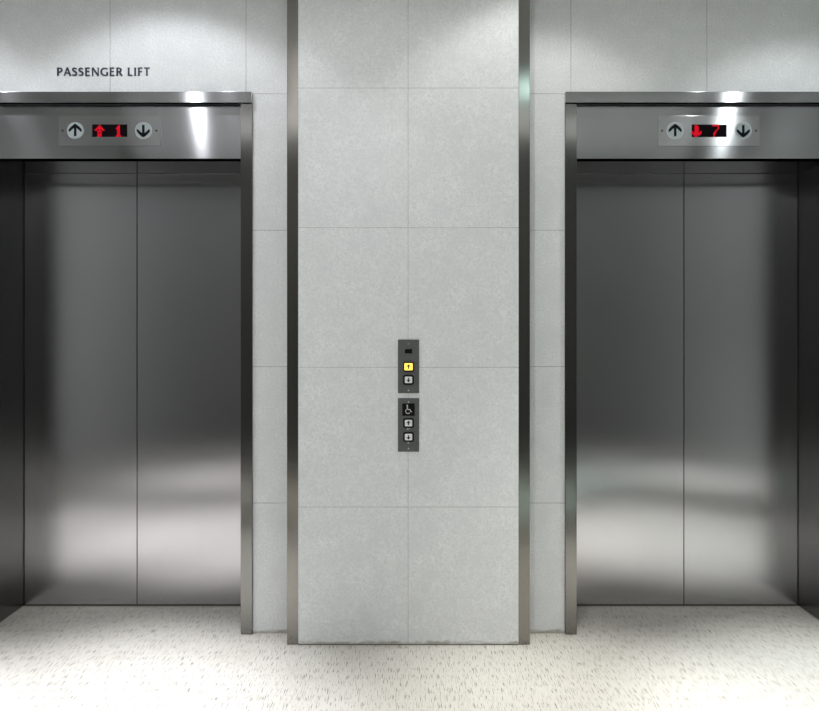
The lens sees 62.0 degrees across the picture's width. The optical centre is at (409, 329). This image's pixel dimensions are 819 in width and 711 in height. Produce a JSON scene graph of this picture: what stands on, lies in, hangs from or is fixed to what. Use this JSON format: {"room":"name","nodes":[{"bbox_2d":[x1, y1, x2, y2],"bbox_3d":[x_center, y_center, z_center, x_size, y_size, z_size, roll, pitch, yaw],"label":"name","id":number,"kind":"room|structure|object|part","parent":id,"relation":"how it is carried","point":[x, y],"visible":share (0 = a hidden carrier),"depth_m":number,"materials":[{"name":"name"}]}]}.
{"room":"elevator lobby","nodes":[
{"label":"elevator lobby","id":0,"kind":"room"},
{"bbox_2d":[298,0,518,643],"bbox_3d":[-0.005,-0.317,3.124,0.933,3.296,0.472,0,0,0],"label":"wall","id":1,"kind":"structure","parent":0,"point":[408,110],"depth_m":2.89,"materials":[{"name":"tile"}]},
{"bbox_2d":[298,644,517,644],"bbox_3d":[-0.005,1.333,2.900,0.933,0.004,0.016,0,0,0],"label":"baseboard","id":2,"kind":"structure","parent":1,"relation":"attached to","point":[298,644],"depth_m":2.89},
{"bbox_2d":[398,398,418,451],"bbox_3d":[-0.004,0.401,2.882,0.090,0.227,0.011,0,0,0],"label":"panel","id":3,"kind":"object","parent":1,"relation":"attached to","point":[408,408],"visible":1,"depth_m":2.88,"materials":[{"name":"grey metal"}]},
{"bbox_2d":[398,340,418,392],"bbox_3d":[-0.004,0.154,2.882,0.090,0.227,0.011,0,0,0],"label":"panel","id":4,"kind":"object","parent":1,"relation":"attached to","point":[408,350],"visible":1,"depth_m":2.88,"materials":[{"name":"grey metal"}]},
{"bbox_2d":[0,607,818,710],"bbox_3d":[0.000,1.365,1.030,6.200,0.060,4.660,0,0,0],"label":"floor","id":5,"kind":"structure","parent":0,"point":[52,658],"depth_m":2.70,"materials":[{"name":"stone"}]},
{"bbox_2d":[0,0,818,632],"bbox_3d":[0.000,-0.315,3.180,6.200,3.300,0.360,0,0,0],"label":"wall","id":6,"kind":"structure","parent":0,"point":[576,45],"depth_m":3.00,"materials":[{"name":"tile"}]},
{"bbox_2d":[57,67,149,75],"bbox_3d":[-1.346,-1.136,2.998,0.408,0.040,0.003,0,0,0],"label":"sign","id":7,"kind":"object","parent":6,"relation":"attached to","point":[58,68],"depth_m":3.00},
{"bbox_2d":[0,92,252,633],"bbox_3d":[-1.303,0.147,3.154,1.229,2.376,0.352,0,0,0],"label":"elevator","id":8,"kind":"object","parent":6,"relation":"attached to","point":[126,272],"visible":0.81,"depth_m":3.30,"materials":[{"name":"metal"}]},
{"bbox_3d":[-1.887,0.278,3.180,0.044,2.108,0.300,0,0,0],"label":"reveal panel","id":9,"kind":"part","parent":8,"relation":"part of","materials":[{"name":"metal"}]},
{"bbox_3d":[-1.592,0.286,3.314,0.543,2.085,0.028,0,0,0],"label":"door panel","id":10,"kind":"part","parent":8,"relation":"part of","materials":[{"name":"metal"}]},
{"bbox_2d":[59,115,159,145],"bbox_3d":[-1.323,-0.878,3.005,0.448,0.134,0.005,0,0,0],"label":"indicator","id":11,"kind":"object","parent":8,"relation":"attached to","point":[74,130],"visible":1,"depth_m":3.01,"materials":[{"name":"metal"}]},
{"bbox_2d":[67,122,83,138],"bbox_3d":[-1.472,-0.878,3.005,0.075,0.075,0.001,0,0,0],"label":"lamp","id":12,"kind":"object","parent":11,"relation":"attached to","point":[75,130],"depth_m":3.00,"materials":[{"name":"plastic"}]},
{"bbox_2d":[135,122,151,138],"bbox_3d":[-1.172,-0.878,3.005,0.075,0.075,0.001,0,0,0],"label":"lamp","id":13,"kind":"object","parent":11,"relation":"attached to","point":[143,130],"depth_m":3.00,"materials":[{"name":"plastic"}]},
{"bbox_3d":[-1.303,-1.017,2.989,1.229,0.048,0.022,0,0,0],"label":"cornice","id":14,"kind":"part","parent":8,"relation":"part of","materials":[{"name":"metal"}]},
{"bbox_3d":[-1.303,1.333,3.312,1.125,0.003,0.036,0,0,0],"label":"sill","id":15,"kind":"part","parent":8,"relation":"part of","materials":[{"name":"grey metal"}]},
{"bbox_3d":[-1.030,0.286,3.314,0.575,2.085,0.028,0,0,0],"label":"door panel","id":16,"kind":"part","parent":8,"relation":"part of","materials":[{"name":"metal"}]},
{"bbox_2d":[287,0,297,644],"bbox_3d":[-0.496,-0.316,2.946,0.048,3.299,0.109,0,0,0],"label":"trim","id":17,"kind":"structure","parent":6,"relation":"attached to","point":[292,5],"depth_m":2.89,"materials":[{"name":"metal"}]},
{"bbox_2d":[519,0,529,644],"bbox_3d":[0.486,-0.316,2.946,0.048,3.299,0.109,0,0,0],"label":"trim","id":18,"kind":"structure","parent":6,"relation":"attached to","point":[524,5],"depth_m":2.89,"materials":[{"name":"metal"}]},
{"bbox_2d":[564,92,818,633],"bbox_3d":[1.306,0.147,3.154,1.251,2.376,0.352,0,0,0],"label":"elevator","id":19,"kind":"object","parent":6,"relation":"attached to","point":[692,272],"visible":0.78,"depth_m":3.30,"materials":[{"name":"metal"}]},
{"bbox_3d":[1.031,0.286,3.314,0.592,2.085,0.028,0,0,0],"label":"door panel","id":20,"kind":"part","parent":19,"relation":"part of","materials":[{"name":"metal"}]},
{"bbox_3d":[1.306,1.333,3.312,1.147,0.003,0.036,0,0,0],"label":"sill","id":21,"kind":"part","parent":19,"relation":"part of","materials":[{"name":"grey metal"}]},
{"bbox_3d":[1.306,-1.017,2.989,1.251,0.048,0.022,0,0,0],"label":"cornice","id":22,"kind":"part","parent":19,"relation":"part of","materials":[{"name":"metal"}]},
{"bbox_2d":[658,116,759,145],"bbox_3d":[1.319,-0.878,3.005,0.448,0.134,0.005,0,0,0],"label":"indicator","id":23,"kind":"object","parent":19,"relation":"attached to","point":[672,130],"visible":1,"depth_m":3.01,"materials":[{"name":"metal"}]},
{"bbox_2d":[667,122,683,138],"bbox_3d":[1.170,-0.878,3.005,0.075,0.075,0.001,0,0,0],"label":"lamp","id":24,"kind":"object","parent":23,"relation":"attached to","point":[675,130],"depth_m":3.00,"materials":[{"name":"plastic"}]},
{"bbox_2d":[735,122,751,138],"bbox_3d":[1.470,-0.878,3.005,0.075,0.075,0.001,0,0,0],"label":"lamp","id":25,"kind":"object","parent":23,"relation":"attached to","point":[743,130],"depth_m":3.00,"materials":[{"name":"plastic"}]},
{"bbox_3d":[1.604,0.286,3.314,0.548,2.085,0.028,0,0,0],"label":"door panel","id":26,"kind":"part","parent":19,"relation":"part of","materials":[{"name":"metal"}]},
{"bbox_3d":[1.902,0.278,3.180,0.044,2.108,0.300,0,0,0],"label":"reveal panel","id":27,"kind":"part","parent":19,"relation":"part of","materials":[{"name":"metal"}]}
]}

